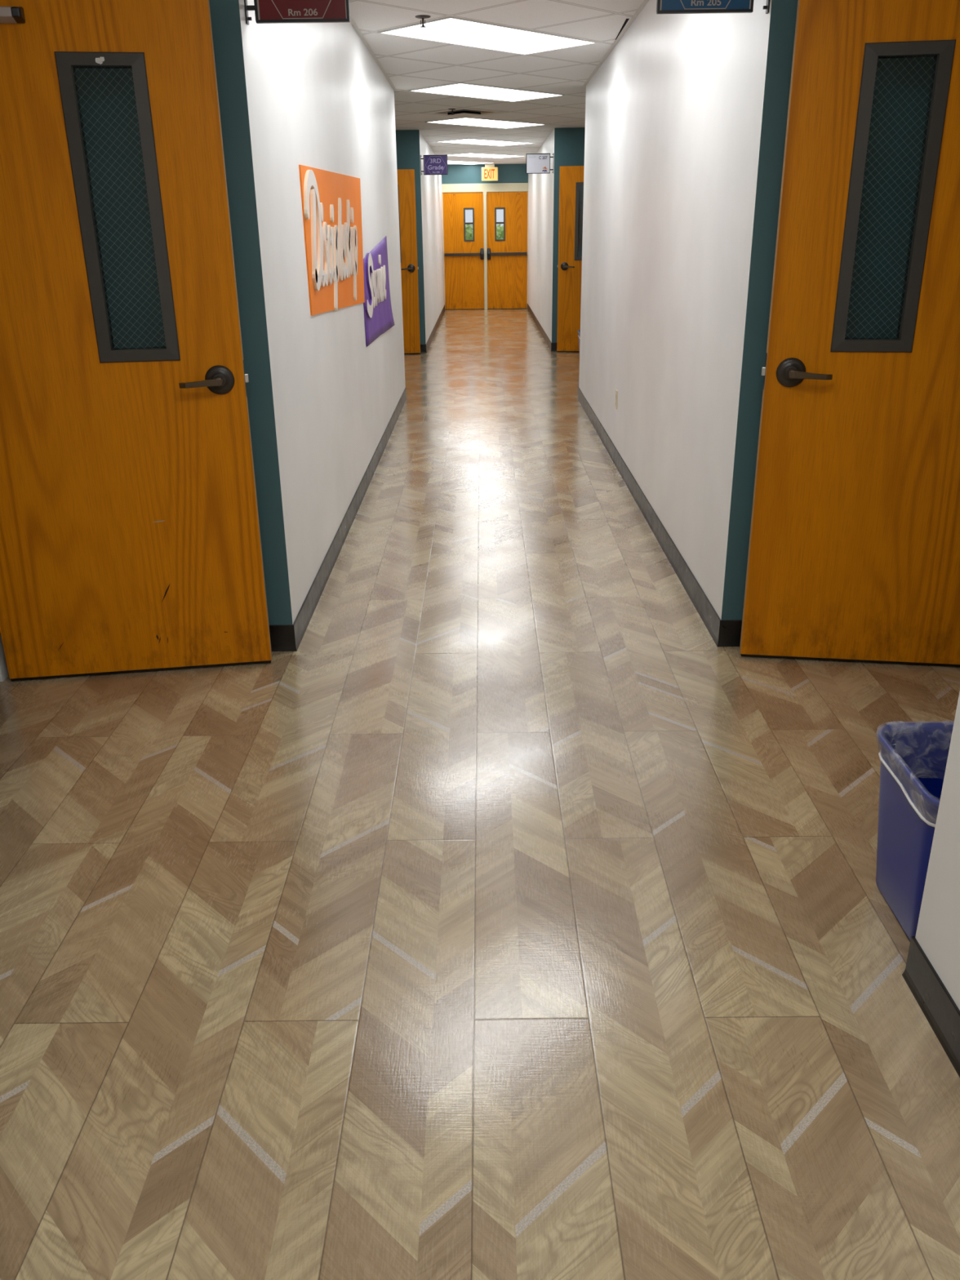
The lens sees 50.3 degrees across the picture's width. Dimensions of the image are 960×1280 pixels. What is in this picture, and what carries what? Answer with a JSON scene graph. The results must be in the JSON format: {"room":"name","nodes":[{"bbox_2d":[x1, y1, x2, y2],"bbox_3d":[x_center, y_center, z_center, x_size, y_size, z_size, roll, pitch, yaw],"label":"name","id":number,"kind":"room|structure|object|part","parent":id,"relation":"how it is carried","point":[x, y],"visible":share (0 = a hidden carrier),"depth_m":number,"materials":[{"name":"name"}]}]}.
{"room":"school corridor","nodes":[
{"label":"school corridor","id":0,"kind":"room"},
{"bbox_2d":[0,632,8,673],"bbox_3d":[-1.735,-0.552,1.947,0.120,2.495,2.920,-1,22,0],"label":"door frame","id":1,"kind":"structure","parent":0,"point":[0,633],"depth_m":3.56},
{"bbox_2d":[0,636,8,681],"bbox_3d":[-1.731,-0.672,2.699,0.142,2.135,1.015,-1,22,0],"label":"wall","id":2,"kind":"structure","parent":1,"relation":"attached to","point":[3,671],"depth_m":3.53,"materials":[{"name":"white paint"}]},
{"bbox_2d":[0,0,271,680],"bbox_3d":[-1.190,-0.834,3.195,0.906,2.044,0.112,-4,22,-8],"label":"door","id":3,"kind":"structure","parent":1,"relation":"in","point":[131,541],"depth_m":3.22,"materials":[{"name":"orange wood"}]},
{"bbox_3d":[-1.072,-1.275,3.065,0.244,0.849,0.062,-4,22,-8],"label":"vision frame","id":4,"kind":"part","parent":3,"relation":"part of","materials":[{"name":"grey metal"}]},
{"bbox_3d":[-0.879,-0.810,3.220,0.135,0.030,0.044,-4,22,-8],"label":"lever","id":5,"kind":"part","parent":3,"relation":"part of","materials":[{"name":"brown metal"}]},
{"bbox_3d":[-0.828,-0.826,3.251,0.092,0.092,0.020,-4,22,-8],"label":"lever handle","id":6,"kind":"part","parent":3,"relation":"part of","materials":[{"name":"brown metal"}]},
{"bbox_3d":[-0.757,-0.844,3.291,0.001,0.114,0.025,-4,22,-8],"label":"latch plate","id":7,"kind":"part","parent":3,"relation":"part of","materials":[{"name":"silver metal"}]},
{"bbox_2d":[75,0,405,625],"bbox_3d":[-1.991,-2.213,6.070,2.598,2.496,5.970,-1,22,0],"label":"wall","id":8,"kind":"structure","parent":0,"point":[322,402],"depth_m":3.70,"materials":[{"name":"white paint"}]},
{"bbox_2d":[244,0,350,25],"bbox_3d":[-0.550,-1.964,3.047,0.312,0.218,0.024,-1,22,0],"label":"room sign","id":9,"kind":"object","parent":8,"relation":"attached to","point":[266,11],"visible":1,"depth_m":3.07,"materials":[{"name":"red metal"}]},
{"bbox_3d":[-0.535,-1.964,3.047,0.274,0.206,0.006,-1,22,0],"label":"panel","id":10,"kind":"part","parent":9,"relation":"part of","materials":[{"name":"red plastic"}]},
{"bbox_2d":[298,164,364,315],"bbox_3d":[-0.686,-1.955,5.043,0.019,0.675,2.125,-1,22,0],"label":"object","id":11,"kind":"object","parent":8,"relation":"attached to","point":[331,208],"visible":1,"depth_m":4.72,"materials":[{"name":"orange paper"}]},
{"bbox_2d":[269,387,406,651],"bbox_3d":[-1.163,-1.121,6.510,0.987,0.101,5.988,-1,22,0],"label":"baseboard","id":12,"kind":"structure","parent":8,"relation":"attached to","point":[283,637],"depth_m":4.51,"materials":[{"name":"rubber"}]},
{"bbox_2d":[349,13,395,88],"bbox_3d":[-0.697,-3.356,5.532,0.022,0.003,5.830,-1,22,0],"label":"trim","id":13,"kind":"structure","parent":8,"relation":"attached to","point":[353,24],"depth_m":6.43,"materials":[{"name":"white metal"}]},
{"bbox_2d":[363,235,394,346],"bbox_3d":[-0.676,-2.378,6.902,0.022,0.643,1.920,-1,22,0],"label":"poster","id":14,"kind":"object","parent":8,"relation":"attached to","point":[379,318],"visible":1,"depth_m":6.77,"materials":[{"name":"purple paper"}]},
{"bbox_2d":[395,129,444,344],"bbox_3d":[-1.980,-6.026,15.517,2.598,2.496,7.085,-1,22,0],"label":"wall","id":15,"kind":"structure","parent":0,"point":[411,144],"depth_m":13.02,"materials":[{"name":"white paint"}]},
{"bbox_2d":[420,305,444,352],"bbox_3d":[-1.151,-4.932,15.953,0.987,0.101,7.094,-1,22,0],"label":"baseboard","id":16,"kind":"structure","parent":15,"relation":"attached to","point":[424,348],"depth_m":14.17,"materials":[{"name":"rubber"}]},
{"bbox_2d":[420,154,448,175],"bbox_3d":[-0.538,-5.572,11.986,0.316,0.218,0.024,-1,22,0],"label":"room sign","id":17,"kind":"object","parent":15,"relation":"attached to","point":[433,164],"visible":1,"depth_m":11.98,"materials":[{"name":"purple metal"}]},
{"bbox_2d":[0,306,959,1279],"bbox_3d":[-0.006,-1.204,6.814,6.750,0.001,28.648,-1,22,0],"label":"floor","id":18,"kind":"structure","parent":0,"point":[513,918],"depth_m":2.25,"materials":[{"name":"plastic"}]},
{"bbox_2d":[577,329,580,350],"bbox_3d":[1.192,-3.138,11.047,0.270,0.390,0.375,-1,22,0],"label":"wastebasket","id":19,"kind":"object","parent":18,"relation":"on","point":[579,331],"visible":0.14,"depth_m":11.04,"materials":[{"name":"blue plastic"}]},
{"bbox_2d":[875,721,954,940],"bbox_3d":[1.015,0.431,2.209,0.270,0.390,0.375,-1,22,0],"label":"wastebasket","id":20,"kind":"object","parent":18,"relation":"on","point":[913,757],"visible":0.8,"depth_m":2.23,"materials":[{"name":"blue plastic"}]},
{"bbox_2d":[441,164,528,183],"bbox_3d":[0.089,-8.411,18.448,1.558,0.314,0.140,-1,22,0],"label":"wall","id":21,"kind":"structure","parent":0,"point":[507,173],"depth_m":18.39,"materials":[{"name":"teal paint"}]},
{"bbox_2d":[442,191,484,310],"bbox_3d":[-0.295,-7.160,18.870,0.738,2.024,0.126,-1,22,0],"label":"door","id":22,"kind":"structure","parent":21,"relation":"in","point":[464,260],"depth_m":18.87,"materials":[{"name":"orange wood"}]},
{"bbox_3d":[-0.200,-7.609,18.725,0.192,0.570,0.058,-1,22,0],"label":"vision frame","id":23,"kind":"part","parent":22,"relation":"part of","materials":[{"name":"grey metal"}]},
{"bbox_2d":[441,182,528,310],"bbox_3d":[0.104,-7.256,18.904,1.558,2.171,0.158,-1,22,0],"label":"door frame","id":24,"kind":"structure","parent":21,"relation":"attached to","point":[496,187],"depth_m":18.48,"materials":[{"name":"beige metal"}]},
{"bbox_2d":[486,191,527,309],"bbox_3d":[0.500,-7.168,18.866,0.746,2.024,0.126,-1,22,0],"label":"door","id":25,"kind":"structure","parent":21,"relation":"in","point":[507,257],"depth_m":18.86,"materials":[{"name":"orange wood"}]},
{"bbox_3d":[0.366,-7.615,18.722,0.188,0.570,0.058,-1,22,0],"label":"vision frame","id":26,"kind":"part","parent":25,"relation":"part of","materials":[{"name":"grey metal"}]},
{"bbox_2d":[349,0,644,164],"bbox_3d":[-0.005,-3.639,6.072,6.800,0.100,26.985,-1,22,0],"label":"ceiling","id":27,"kind":"structure","parent":0,"point":[410,64],"depth_m":7.12,"materials":[{"name":"tile"}]},
{"bbox_2d":[415,14,430,27],"bbox_3d":[-0.305,-3.314,5.478,0.084,0.050,0.084,-1,22,0],"label":"sprinkler","id":28,"kind":"object","parent":27,"relation":"attached to","point":[420,16],"visible":1,"depth_m":5.47,"materials":[{"name":"grey metal"}]},
{"bbox_3d":[-0.305,-3.312,5.479,0.028,0.044,0.011,-1,22,0],"label":"stem","id":29,"kind":"part","parent":28,"relation":"part of","materials":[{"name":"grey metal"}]},
{"bbox_2d":[418,107,509,117],"bbox_3d":[-0.155,-5.176,10.054,0.630,0.027,0.630,-21,30,-41],"label":"ceiling vent","id":30,"kind":"object","parent":27,"relation":"in","point":[467,113],"visible":0.99,"depth_m":9.99,"materials":[{"name":"grey metal"}]},
{"bbox_2d":[447,160,495,164],"bbox_3d":[-0.391,-8.267,17.692,1.248,0.007,0.612,-21,30,-41],"label":"recessed light","id":31,"kind":"object","parent":27,"relation":"in","point":[448,162],"visible":0.52,"depth_m":17.80,"materials":[{"name":"white plastic"}]},
{"bbox_2d":[435,138,534,146],"bbox_3d":[0.077,-6.615,13.584,1.248,0.007,0.612,-21,30,-41],"label":"recessed light","id":32,"kind":"object","parent":27,"relation":"in","point":[471,141],"visible":1,"depth_m":13.55,"materials":[{"name":"white plastic"}]},
{"bbox_2d":[425,117,546,128],"bbox_3d":[0.074,-5.606,11.085,1.248,0.007,0.612,-21,30,-41],"label":"recessed light","id":33,"kind":"object","parent":27,"relation":"in","point":[473,122],"visible":0.91,"depth_m":11.05,"materials":[{"name":"white plastic"}]},
{"bbox_2d":[447,152,524,158],"bbox_3d":[0.080,-7.623,16.082,1.248,0.007,0.612,-21,30,-41],"label":"recessed light","id":34,"kind":"object","parent":27,"relation":"in","point":[468,154],"visible":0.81,"depth_m":16.05,"materials":[{"name":"white plastic"}]},
{"bbox_2d":[408,82,564,102],"bbox_3d":[0.071,-4.598,8.587,1.248,0.007,0.612,-21,30,-41],"label":"recessed light","id":35,"kind":"object","parent":27,"relation":"in","point":[460,89],"visible":1,"depth_m":8.54,"materials":[{"name":"white plastic"}]},
{"bbox_2d":[377,16,597,54],"bbox_3d":[0.068,-3.590,6.089,1.248,0.007,0.612,-21,30,-41],"label":"recessed light","id":36,"kind":"object","parent":27,"relation":"in","point":[451,30],"visible":1,"depth_m":6.04,"materials":[{"name":"white plastic"}]},
{"bbox_2d":[481,163,497,181],"bbox_3d":[0.174,-8.332,18.208,0.294,0.282,0.054,-1,22,0],"label":"exit sign","id":37,"kind":"object","parent":27,"relation":"hanging from","point":[489,173],"visible":1,"depth_m":18.19,"materials":[{"name":"beige plastic"}]},
{"bbox_2d":[615,18,629,39],"bbox_3d":[0.814,-3.528,5.908,0.027,0.001,0.680,-1,22,0],"label":"gap","id":38,"kind":"structure","parent":27,"relation":"attached to","point":[626,20],"depth_m":5.81,"materials":[{"name":"black"}]},
{"bbox_2d":[527,127,585,342],"bbox_3d":[2.099,-6.070,15.495,2.444,2.496,7.085,-1,22,0],"label":"wall","id":39,"kind":"structure","parent":0,"point":[566,145],"depth_m":12.91,"materials":[{"name":"white paint"}]},
{"bbox_2d":[525,153,553,173],"bbox_3d":[0.701,-5.585,11.979,0.323,0.218,0.024,-1,22,0],"label":"room sign","id":40,"kind":"object","parent":39,"relation":"attached to","point":[535,163],"visible":1,"depth_m":11.98,"materials":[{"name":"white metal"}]},
{"bbox_2d":[527,303,556,351],"bbox_3d":[1.359,-4.959,15.939,0.953,0.101,7.094,-1,22,0],"label":"baseboard","id":41,"kind":"structure","parent":39,"relation":"attached to","point":[553,346],"depth_m":14.27,"materials":[{"name":"rubber"}]},
{"bbox_2d":[578,0,933,620],"bbox_3d":[2.087,-2.231,5.982,2.444,2.496,5.830,-1,22,0],"label":"wall","id":42,"kind":"structure","parent":0,"point":[686,114],"depth_m":3.97,"materials":[{"name":"white paint"}]},
{"bbox_2d":[583,0,648,85],"bbox_3d":[0.839,-3.373,5.523,0.022,0.003,5.830,-1,22,0],"label":"trim","id":43,"kind":"structure","parent":42,"relation":"attached to","point":[643,4],"depth_m":6.15,"materials":[{"name":"white metal"}]},
{"bbox_2d":[614,389,617,409],"bbox_3d":[0.872,-1.539,6.538,0.008,0.116,0.072,-1,22,0],"label":"power outlet","id":44,"kind":"object","parent":42,"relation":"attached to","point":[616,391],"visible":1,"depth_m":6.52,"materials":[{"name":"beige plastic"}]},
{"bbox_2d":[577,386,742,646],"bbox_3d":[1.347,-1.122,6.431,0.953,0.101,5.848,-1,22,0],"label":"baseboard","id":45,"kind":"structure","parent":42,"relation":"attached to","point":[727,633],"depth_m":4.61,"materials":[{"name":"rubber"}]},
{"bbox_2d":[656,0,769,13],"bbox_3d":[0.686,-1.955,2.985,0.330,0.218,0.024,-1,22,0],"label":"room sign","id":46,"kind":"object","parent":42,"relation":"attached to","point":[663,6],"visible":1,"depth_m":3.02,"materials":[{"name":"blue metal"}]},
{"bbox_3d":[0.663,-1.955,2.985,0.274,0.206,0.006,-1,22,0],"label":"panel","id":47,"kind":"part","parent":46,"relation":"part of","materials":[{"name":"blue plastic"}]},
{"bbox_2d":[915,691,959,1009],"bbox_3d":[2.081,0.013,0.423,2.444,2.496,2.580,-1,22,0],"label":"wall","id":48,"kind":"structure","parent":0,"point":[938,929],"depth_m":1.91,"materials":[{"name":"white paint"}]},
{"bbox_2d":[902,936,959,1077],"bbox_3d":[1.341,1.120,0.876,0.953,0.101,2.589,-1,22,0],"label":"baseboard","id":49,"kind":"structure","parent":48,"relation":"attached to","point":[940,1011],"depth_m":1.95,"materials":[{"name":"rubber"}]},
{"bbox_3d":[1.865,-0.802,2.451,0.120,2.495,1.790,-1,22,0],"label":"wall","id":50,"kind":"structure","parent":0,"visible":0},
{"bbox_2d":[739,0,959,666],"bbox_3d":[1.351,-0.867,3.192,0.906,2.044,0.112,3,22,9],"label":"door","id":51,"kind":"structure","parent":50,"relation":"in","point":[854,554],"depth_m":3.25,"materials":[{"name":"orange wood"}]},
{"bbox_3d":[0.919,-0.866,3.293,0.001,0.114,0.025,3,22,9],"label":"latch plate","id":52,"kind":"part","parent":51,"relation":"part of","materials":[{"name":"silver metal"}]},
{"bbox_3d":[0.991,-0.851,3.252,0.092,0.092,0.020,3,22,9],"label":"lever handle","id":53,"kind":"part","parent":51,"relation":"part of","materials":[{"name":"brown metal"}]},
{"bbox_3d":[1.041,-0.836,3.221,0.135,0.030,0.044,3,22,9],"label":"lever","id":54,"kind":"part","parent":51,"relation":"part of","materials":[{"name":"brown metal"}]},
{"bbox_3d":[1.223,-1.304,3.064,0.244,0.849,0.062,3,22,9],"label":"vision frame","id":55,"kind":"part","parent":51,"relation":"part of","materials":[{"name":"grey metal"}]},
{"bbox_3d":[1.875,-4.030,10.449,0.120,2.495,3.800,-1,22,0],"label":"wall","id":56,"kind":"structure","parent":0,"visible":0},
{"bbox_2d":[556,165,584,351],"bbox_3d":[1.367,-4.484,12.116,0.903,2.074,0.112,3,22,8],"label":"door","id":57,"kind":"structure","parent":56,"relation":"in","point":[571,177],"depth_m":12.16,"materials":[{"name":"orange wood"}]},
{"bbox_3d":[1.007,-4.454,12.181,0.092,0.092,0.020,3,22,8],"label":"lever handle","id":58,"kind":"part","parent":57,"relation":"part of","materials":[{"name":"brown metal"}]},
{"bbox_3d":[1.058,-4.439,12.149,0.135,0.030,0.044,3,22,8],"label":"lever","id":59,"kind":"part","parent":57,"relation":"part of","materials":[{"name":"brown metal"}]},
{"bbox_3d":[1.240,-4.908,11.992,0.244,0.849,0.062,3,22,8],"label":"vision frame","id":60,"kind":"part","parent":57,"relation":"part of","materials":[{"name":"grey metal"}]},
{"label":"outside","id":61,"kind":"structure","parent":0,"visible":0},
{"bbox_3d":[0.059,-11.678,33.324,30.000,0.180,29.455,-1,22,0],"label":"ground","id":62,"kind":"structure","parent":61,"visible":0},
{"bbox_2d":[465,224,497,255],"bbox_3d":[-0.302,-8.693,23.458,1.934,1.695,1.267,-1,22,0],"label":"shrub","id":63,"kind":"object","parent":62,"relation":"on","point":[468,234],"visible":0.04,"depth_m":23.03,"materials":[{"name":"green plant"}]},
{"bbox_2d":[496,223,503,239],"bbox_3d":[0.671,-9.260,24.839,1.682,1.689,1.157,-1,22,0],"label":"shrub","id":64,"kind":"object","parent":62,"relation":"on","point":[500,230],"visible":0.04,"depth_m":24.38,"materials":[{"name":"green plant"}]},
{"bbox_3d":[-1.725,-4.018,10.534,0.120,2.495,3.660,-1,22,0],"label":"wall","id":65,"kind":"structure","parent":0,"visible":0},
{"bbox_2d":[396,168,420,354],"bbox_3d":[-1.180,-4.444,12.114,0.906,2.062,0.112,-4,22,-8],"label":"door","id":66,"kind":"structure","parent":65,"relation":"in","point":[406,177],"depth_m":12.14,"materials":[{"name":"orange wood"}]},
{"bbox_3d":[-1.062,-4.876,11.987,0.244,0.849,0.062,-4,22,-8],"label":"vision frame","id":67,"kind":"part","parent":66,"relation":"part of","materials":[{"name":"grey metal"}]},
{"bbox_3d":[-0.818,-4.427,12.172,0.092,0.092,0.020,-4,22,-8],"label":"lever handle","id":68,"kind":"part","parent":66,"relation":"part of","materials":[{"name":"brown metal"}]}
]}

